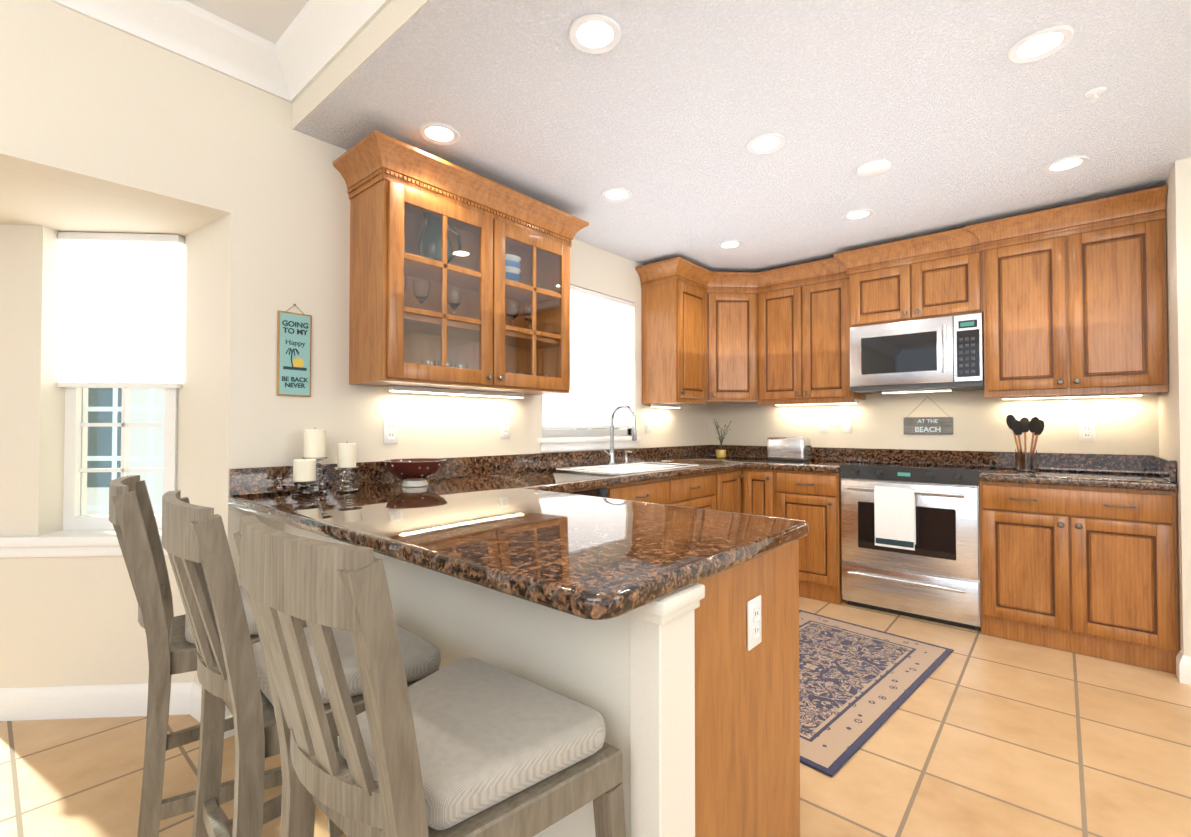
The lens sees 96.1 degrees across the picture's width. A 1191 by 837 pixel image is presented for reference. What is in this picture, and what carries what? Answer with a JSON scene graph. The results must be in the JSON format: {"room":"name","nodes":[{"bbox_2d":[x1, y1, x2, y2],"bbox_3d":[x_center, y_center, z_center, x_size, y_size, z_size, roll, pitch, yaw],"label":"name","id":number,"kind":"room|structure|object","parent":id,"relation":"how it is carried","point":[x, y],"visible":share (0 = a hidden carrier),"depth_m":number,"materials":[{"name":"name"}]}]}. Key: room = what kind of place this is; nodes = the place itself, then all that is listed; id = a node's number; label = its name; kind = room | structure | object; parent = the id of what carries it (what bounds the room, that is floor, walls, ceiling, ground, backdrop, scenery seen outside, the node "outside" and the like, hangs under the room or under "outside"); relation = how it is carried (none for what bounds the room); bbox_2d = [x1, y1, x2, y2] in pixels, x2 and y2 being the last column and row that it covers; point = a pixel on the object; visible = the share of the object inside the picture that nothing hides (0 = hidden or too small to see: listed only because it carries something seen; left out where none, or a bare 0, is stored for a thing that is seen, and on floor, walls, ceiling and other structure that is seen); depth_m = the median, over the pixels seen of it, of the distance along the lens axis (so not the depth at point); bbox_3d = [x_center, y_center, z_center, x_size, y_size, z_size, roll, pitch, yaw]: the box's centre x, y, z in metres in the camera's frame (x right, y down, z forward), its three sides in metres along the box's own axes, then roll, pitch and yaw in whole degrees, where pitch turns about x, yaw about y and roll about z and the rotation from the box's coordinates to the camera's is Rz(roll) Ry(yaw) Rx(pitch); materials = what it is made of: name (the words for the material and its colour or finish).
{"room":"kitchen","nodes":[
{"label":"kitchen","id":0,"kind":"room"},
{"bbox_2d":[0,168,214,236],"bbox_3d":[-3.626,-0.839,2.180,3.179,0.080,2.850,-1,-1,41],"label":"ceiling","id":1,"kind":"structure","parent":0,"point":[25,199],"depth_m":2.07,"materials":[{"name":"paint"}]},
{"bbox_2d":[0,213,230,687],"bbox_3d":[-3.553,0.211,2.203,3.401,2.020,3.415,-1,-1,41],"label":"wall","id":2,"kind":"structure","parent":0,"point":[68,621],"depth_m":2.20,"materials":[{"name":"paint"}]},
{"bbox_2d":[0,529,167,557],"bbox_3d":[-2.084,0.524,2.257,0.820,0.087,0.178,0,-1,-4],"label":"trim","id":3,"kind":"structure","parent":2,"relation":"attached to","point":[75,543],"depth_m":2.17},
{"bbox_2d":[58,232,183,529],"bbox_3d":[-2.048,-0.158,2.334,0.490,1.278,0.110,0,-1,-4],"label":"window","id":4,"kind":"structure","parent":2,"relation":"in","point":[121,304],"depth_m":2.30,"materials":[{"name":"white fabric"}]},
{"bbox_2d":[0,650,1190,738],"bbox_3d":[1.485,1.143,1.188,7.285,0.125,3.756,-1,-1,41],"label":"baseboard","id":5,"kind":"structure","parent":2,"relation":"attached to","point":[70,702],"depth_m":2.18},
{"bbox_2d":[186,0,308,43],"bbox_3d":[-2.263,-1.544,-0.007,11.520,0.060,4.720,-1,-1,41],"label":"ceiling","id":6,"kind":"structure","parent":0,"point":[271,20],"depth_m":1.95,"materials":[{"name":"white paint"}]},
{"bbox_2d":[0,0,708,585],"bbox_3d":[-1.677,-0.134,1.880,0.140,2.700,8.370,-1,-1,41],"label":"wall","id":7,"kind":"structure","parent":0,"point":[290,223],"depth_m":2.14,"materials":[{"name":"paint"}]},
{"bbox_2d":[49,0,272,91],"bbox_3d":[-2.826,-1.432,0.395,0.100,0.150,4.590,-1,-1,41],"label":"crown molding","id":8,"kind":"structure","parent":7,"relation":"attached to","point":[182,28],"depth_m":1.95,"materials":[{"name":"white paint"}]},
{"bbox_2d":[277,304,311,396],"bbox_3d":[-1.260,-0.288,2.241,0.015,0.389,0.130,-1,-1,41],"label":"sign","id":9,"kind":"object","parent":7,"relation":"attached to","point":[293,354],"visible":1,"depth_m":2.23,"materials":[{"name":"teal wood"}]},
{"bbox_2d":[383,419,397,443],"bbox_3d":[-0.980,0.062,2.562,0.010,0.116,0.072,-1,-1,41],"label":"electrical outlet","id":10,"kind":"object","parent":7,"relation":"attached to","point":[390,431],"visible":1,"depth_m":2.56,"materials":[{"name":"white plastic"}]},
{"bbox_2d":[347,162,574,394],"bbox_3d":[-0.624,-0.593,2.740,0.328,0.886,1.120,-1,-1,41],"label":"upper cabinet","id":11,"kind":"object","parent":7,"relation":"attached to","point":[459,278],"depth_m":2.58,"materials":[{"name":"brown wood"}]},
{"bbox_2d":[389,386,523,397],"bbox_3d":[-0.689,-0.134,2.789,0.040,0.026,0.800,-1,-1,41],"label":"under-cabinet light","id":12,"kind":"object","parent":11,"relation":"attached to","point":[448,391],"visible":0.89,"depth_m":2.73,"materials":[{"name":"white plastic"}]},
{"bbox_2d":[500,418,509,437],"bbox_3d":[-0.521,0.055,3.091,0.010,0.116,0.072,-1,-1,41],"label":"electrical outlet","id":13,"kind":"object","parent":7,"relation":"attached to","point":[504,427],"visible":1,"depth_m":3.09,"materials":[{"name":"white plastic"}]},
{"bbox_2d":[538,285,640,451],"bbox_3d":[-0.041,-0.335,3.714,0.130,1.100,1.040,-1,-1,41],"label":"window","id":14,"kind":"structure","parent":7,"relation":"in","point":[577,418],"depth_m":3.72,"materials":[{"name":"white plastic"}]},
{"bbox_2d":[645,418,650,432],"bbox_3d":[0.410,0.052,4.163,0.010,0.116,0.072,-1,-1,41],"label":"outlet","id":15,"kind":"object","parent":7,"relation":"attached to","point":[647,425],"visible":1,"depth_m":4.16,"materials":[{"name":"white plastic"}]},
{"bbox_2d":[292,0,429,129],"bbox_3d":[1.178,-1.382,0.125,6.501,0.260,0.004,-1,-1,41],"label":"wall","id":16,"kind":"structure","parent":0,"point":[391,19],"depth_m":1.87,"materials":[{"name":"paint"}]},
{"bbox_2d":[267,0,391,102],"bbox_3d":[1.144,-1.437,0.086,6.500,0.150,0.100,-1,-1,41],"label":"crown molding","id":17,"kind":"structure","parent":16,"relation":"attached to","point":[305,51],"depth_m":1.98,"materials":[{"name":"white paint"}]},
{"bbox_2d":[285,524,704,836],"bbox_3d":[-0.546,0.774,1.615,1.896,0.876,0.148,-1,-1,41],"label":"wall","id":18,"kind":"structure","parent":0,"point":[629,676],"depth_m":1.07,"materials":[{"name":"paint"}]},
{"bbox_2d":[0,596,1190,836],"bbox_3d":[-0.870,1.230,1.156,11.000,0.050,8.370,-1,-1,41],"label":"floor","id":19,"kind":"structure","parent":0,"point":[978,734],"depth_m":1.89,"materials":[{"name":"tile"}]},
{"bbox_2d":[109,475,343,836],"bbox_3d":[-1.098,0.693,1.604,0.540,1.042,0.494,1,-1,-37],"label":"stool","id":20,"kind":"object","parent":19,"relation":"on","point":[171,647],"visible":0.6,"depth_m":1.36,"materials":[{"name":"wood"}]},
{"bbox_2d":[162,490,440,836],"bbox_3d":[-0.651,0.687,1.243,0.495,1.042,0.556,-1,-1,41],"label":"stool","id":21,"kind":"object","parent":19,"relation":"on","point":[232,672],"visible":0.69,"depth_m":1.03,"materials":[{"name":"wood"}]},
{"bbox_2d":[233,515,625,836],"bbox_3d":[-0.282,0.682,0.938,0.495,1.042,0.547,-1,-1,41],"label":"stool","id":22,"kind":"object","parent":19,"relation":"on","point":[469,747],"visible":1,"depth_m":0.78,"materials":[{"name":"wood"}]},
{"bbox_2d":[694,540,807,836],"bbox_3d":[-0.082,0.775,1.702,1.242,0.878,0.588,-1,-1,41],"label":"base cabinet","id":23,"kind":"object","parent":19,"relation":"on","point":[747,706],"depth_m":1.28,"materials":[{"name":"brown wood"}]},
{"bbox_2d":[228,456,955,619],"bbox_3d":[0.525,0.329,2.859,1.888,0.050,3.748,-1,-1,41],"label":"countertop","id":24,"kind":"structure","parent":23,"relation":"on","point":[593,541],"depth_m":1.54,"materials":[{"name":"brown stone"}]},
{"bbox_2d":[291,459,317,494],"bbox_3d":[-1.153,0.227,2.120,0.096,0.145,0.096,-1,-1,41],"label":"candle","id":25,"kind":"object","parent":24,"relation":"on","point":[304,473],"visible":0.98,"depth_m":2.09,"materials":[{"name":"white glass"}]},
{"bbox_2d":[302,429,326,491],"bbox_3d":[-1.158,0.169,2.206,0.096,0.263,0.096,-1,-1,41],"label":"candle","id":26,"kind":"object","parent":24,"relation":"on","point":[314,443],"visible":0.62,"depth_m":2.18,"materials":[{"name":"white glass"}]},
{"bbox_2d":[334,443,358,490],"bbox_3d":[-1.048,0.199,2.255,0.096,0.204,0.096,-1,-1,41],"label":"candle","id":27,"kind":"object","parent":24,"relation":"on","point":[346,461],"visible":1,"depth_m":2.23,"materials":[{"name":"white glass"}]},
{"bbox_2d":[383,458,446,486],"bbox_3d":[-0.815,0.246,2.416,0.276,0.116,0.276,-1,-1,41],"label":"bowl","id":28,"kind":"object","parent":24,"relation":"on","point":[415,472],"visible":1,"depth_m":2.34,"materials":[{"name":"red ceramic"}]},
{"bbox_2d":[604,404,636,463],"bbox_3d":[0.203,0.108,3.623,0.234,0.408,0.281,-1,-1,41],"label":"faucet","id":29,"kind":"object","parent":24,"relation":"on","point":[634,432],"depth_m":3.63,"materials":[{"name":"silver metal"}]},
{"bbox_2d":[556,461,698,474],"bbox_3d":[0.231,0.335,3.467,0.508,0.052,0.868,-1,-1,41],"label":"sink","id":30,"kind":"object","parent":24,"relation":"in","point":[612,468],"depth_m":3.47,"materials":[{"name":"white ceramic"}]},
{"bbox_2d":[713,418,731,457],"bbox_3d":[1.083,0.168,4.558,0.167,0.339,0.200,-1,-1,41],"label":"plant","id":31,"kind":"object","parent":24,"relation":"on","point":[720,453],"visible":1,"depth_m":4.54,"materials":[{"name":"green plant"}]},
{"bbox_2d":[767,437,811,461],"bbox_3d":[1.513,0.238,4.156,0.315,0.186,0.170,-1,-1,41],"label":"toaster","id":32,"kind":"object","parent":24,"relation":"on","point":[791,449],"visible":1,"depth_m":4.09,"materials":[{"name":"silver metal"}]},
{"bbox_2d":[747,595,761,650],"bbox_3d":[0.385,0.492,1.290,0.010,0.116,0.072,-1,-1,41],"label":"electrical outlet","id":33,"kind":"object","parent":23,"relation":"attached to","point":[754,635],"visible":1,"depth_m":1.28,"materials":[{"name":"white plastic"}]},
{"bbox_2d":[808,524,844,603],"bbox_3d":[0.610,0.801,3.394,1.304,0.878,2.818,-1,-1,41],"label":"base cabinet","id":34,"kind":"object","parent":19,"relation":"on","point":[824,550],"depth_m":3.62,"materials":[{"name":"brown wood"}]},
{"bbox_2d":[799,610,953,776],"bbox_3d":[1.058,1.223,2.628,1.500,0.008,0.850,1,-1,-43],"label":"rug","id":35,"kind":"object","parent":19,"relation":"on","point":[859,685],"visible":0.69,"depth_m":2.48,"materials":[{"name":"fabric"}]},
{"bbox_2d":[839,462,987,629],"bbox_3d":[2.075,0.774,3.502,0.764,0.935,0.607,-1,-1,41],"label":"range","id":36,"kind":"object","parent":19,"relation":"on","point":[910,540],"visible":0.94,"depth_m":3.28,"materials":[{"name":"silver metal"}]},
{"bbox_2d":[979,476,1178,673],"bbox_3d":[2.691,0.796,3.036,0.772,0.878,0.628,-1,-1,41],"label":"base cabinet","id":37,"kind":"object","parent":19,"relation":"on","point":[1078,552],"depth_m":2.77,"materials":[{"name":"brown wood"}]},
{"bbox_2d":[980,468,1176,487],"bbox_3d":[2.688,0.336,3.040,0.772,0.042,0.638,-1,-1,41],"label":"countertop","id":38,"kind":"structure","parent":37,"relation":"on","point":[1053,475],"depth_m":2.88,"materials":[{"name":"brown stone"}]},
{"bbox_2d":[1006,414,1044,471],"bbox_3d":[2.594,0.145,3.229,0.181,0.343,0.175,-1,-1,41],"label":"utensil holder","id":39,"kind":"object","parent":38,"relation":"on","point":[1025,459],"visible":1,"depth_m":3.20,"materials":[{"name":"clear glass"}]},
{"bbox_2d":[294,0,1190,272],"bbox_3d":[2.324,-1.389,1.550,6.640,0.320,3.650,-1,-1,41],"label":"ceiling","id":40,"kind":"structure","parent":0,"point":[664,111],"depth_m":2.12,"materials":[{"name":"white paint"}]},
{"bbox_2d":[419,122,459,144],"bbox_3d":[-0.666,-1.213,2.283,0.170,0.008,0.170,-1,-1,41],"label":"recessed light","id":41,"kind":"object","parent":40,"relation":"in","point":[438,133],"visible":1,"depth_m":2.28,"materials":[{"name":"white plastic"}]},
{"bbox_2d":[568,14,621,53],"bbox_3d":[-0.002,-1.222,1.706,0.170,0.008,0.170,-1,-1,41],"label":"recessed light","id":42,"kind":"object","parent":40,"relation":"in","point":[594,33],"visible":1,"depth_m":1.70,"materials":[{"name":"white plastic"}]},
{"bbox_2d":[601,187,632,201],"bbox_3d":[0.114,-1.204,2.877,0.170,0.008,0.170,-1,-1,41],"label":"recessed light","id":43,"kind":"object","parent":40,"relation":"in","point":[615,194],"visible":0.98,"depth_m":2.87,"materials":[{"name":"white plastic"}]},
{"bbox_2d":[717,240,742,248],"bbox_3d":[0.923,-1.191,3.671,0.170,0.008,0.170,-1,-1,41],"label":"recessed light","id":44,"kind":"object","parent":40,"relation":"in","point":[731,244],"visible":0.98,"depth_m":3.67,"materials":[{"name":"white plastic"}]},
{"bbox_2d":[746,133,785,153],"bbox_3d":[0.753,-1.212,2.362,0.170,0.008,0.170,-1,-1,41],"label":"recessed light","id":45,"kind":"object","parent":40,"relation":"in","point":[765,143],"visible":1,"depth_m":2.36,"materials":[{"name":"white plastic"}]},
{"bbox_2d":[842,209,873,220],"bbox_3d":[1.548,-1.200,3.155,0.170,0.008,0.170,-1,-1,41],"label":"recessed light","id":46,"kind":"object","parent":40,"relation":"in","point":[857,214],"visible":0.96,"depth_m":3.15,"materials":[{"name":"white plastic"}]},
{"bbox_2d":[857,160,890,176],"bbox_3d":[1.347,-1.205,2.588,0.150,0.016,0.150,-1,-1,41],"label":"recessed light","id":47,"kind":"object","parent":40,"relation":"attached to","point":[873,168],"visible":1,"depth_m":2.56,"materials":[{"name":"white plastic"}]},
{"bbox_2d":[1007,25,1074,62],"bbox_3d":[1.455,-1.222,1.752,0.170,0.008,0.170,-1,-1,41],"label":"recessed light","id":48,"kind":"object","parent":40,"relation":"in","point":[1041,44],"visible":1,"depth_m":1.75,"materials":[{"name":"white plastic"}]},
{"bbox_2d":[1042,155,1089,173],"bbox_3d":[2.243,-1.209,2.551,0.170,0.008,0.170,-1,-1,41],"label":"recessed light","id":49,"kind":"object","parent":40,"relation":"in","point":[1070,163],"visible":0.98,"depth_m":2.55,"materials":[{"name":"white plastic"}]},
{"bbox_2d":[1085,87,1105,101],"bbox_3d":[1.870,-1.207,2.001,0.060,0.030,0.060,-1,-1,41],"label":"sprinkler","id":50,"kind":"object","parent":40,"relation":"attached to","point":[1095,92],"visible":1,"depth_m":2.00,"materials":[{"name":"white plastic"}]},
{"bbox_2d":[709,390,1158,467],"bbox_3d":[3.481,-0.118,2.862,6.640,2.700,0.120,-1,-1,41],"label":"wall","id":51,"kind":"structure","parent":0,"point":[1126,425],"depth_m":3.65,"materials":[{"name":"paint"}]},
{"bbox_2d":[820,418,828,432],"bbox_3d":[1.807,0.053,4.226,0.072,0.116,0.010,-1,-1,41],"label":"electrical outlet","id":52,"kind":"object","parent":51,"relation":"attached to","point":[824,425],"visible":1,"depth_m":4.22,"materials":[{"name":"white plastic"}]},
{"bbox_2d":[841,418,850,432],"bbox_3d":[1.931,0.052,4.118,0.072,0.116,0.010,-1,-1,41],"label":"outlet","id":53,"kind":"object","parent":51,"relation":"attached to","point":[846,425],"visible":1,"depth_m":4.12,"materials":[{"name":"white plastic"}]},
{"bbox_2d":[640,185,1167,404],"bbox_3d":[1.771,-0.590,3.579,2.844,0.935,1.048,-1,-1,41],"label":"upper cabinet","id":54,"kind":"object","parent":51,"relation":"attached to","point":[1069,299],"depth_m":3.32,"materials":[{"name":"brown wood"}]},
{"bbox_2d":[651,404,679,407],"bbox_3d":[0.557,-0.098,4.223,0.040,0.026,0.360,-1,-1,41],"label":"under-cabinet light","id":55,"kind":"object","parent":54,"relation":"attached to","point":[665,406],"visible":0.96,"depth_m":4.18,"materials":[{"name":"white plastic"}]},
{"bbox_2d":[775,400,856,405],"bbox_3d":[1.721,-0.122,4.206,0.620,0.026,0.040,-1,-1,41],"label":"under-cabinet light","id":56,"kind":"object","parent":54,"relation":"attached to","point":[855,402],"visible":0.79,"depth_m":4.18,"materials":[{"name":"white plastic"}]},
{"bbox_2d":[850,312,983,393],"bbox_3d":[2.175,-0.414,3.616,0.753,0.445,0.459,-1,-1,41],"label":"microwave","id":57,"kind":"object","parent":54,"relation":"attached to","point":[946,352],"visible":1,"depth_m":3.45,"materials":[{"name":"grey metal"}]},
{"bbox_2d":[882,388,951,393],"bbox_3d":[2.141,-0.183,3.577,0.400,0.016,0.040,-1,-1,41],"label":"light","id":58,"kind":"object","parent":57,"relation":"attached to","point":[914,391],"visible":1,"depth_m":3.56,"materials":[{"name":"white plastic"}]},
{"bbox_2d":[1002,393,1142,399],"bbox_3d":[2.850,-0.138,3.226,0.630,0.026,0.040,-1,-1,41],"label":"under-cabinet light","id":59,"kind":"object","parent":54,"relation":"attached to","point":[1077,396],"visible":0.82,"depth_m":3.19,"materials":[{"name":"white plastic"}]},
{"bbox_2d":[904,396,952,433],"bbox_3d":[2.338,-0.023,3.763,0.300,0.269,0.014,-1,-1,41],"label":"sign","id":60,"kind":"object","parent":51,"relation":"attached to","point":[928,425],"visible":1,"depth_m":3.75,"materials":[{"name":"grey wood"}]},
{"bbox_2d":[1079,423,1094,441],"bbox_3d":[2.962,0.083,3.222,0.072,0.116,0.010,-1,-1,41],"label":"electrical outlet","id":61,"kind":"object","parent":51,"relation":"attached to","point":[1086,432],"visible":1,"depth_m":3.22,"materials":[{"name":"white plastic"}]},
{"bbox_2d":[1158,158,1190,656],"bbox_3d":[4.341,-0.139,1.573,3.650,2.700,0.700,-1,-1,41],"label":"wall","id":62,"kind":"structure","parent":0,"point":[1174,401],"depth_m":2.51,"materials":[{"name":"paint"}]},
{"label":"outside","id":63,"kind":"structure","parent":0,"visible":0},
{"bbox_2d":[87,388,545,514],"bbox_3d":[-13.068,-3.194,7.559,38.000,15.000,0.100,0,-1,-4],"label":"facade","id":64,"kind":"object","parent":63,"point":[140,404],"depth_m":7.88,"materials":[{"name":"white paint"}]}
]}

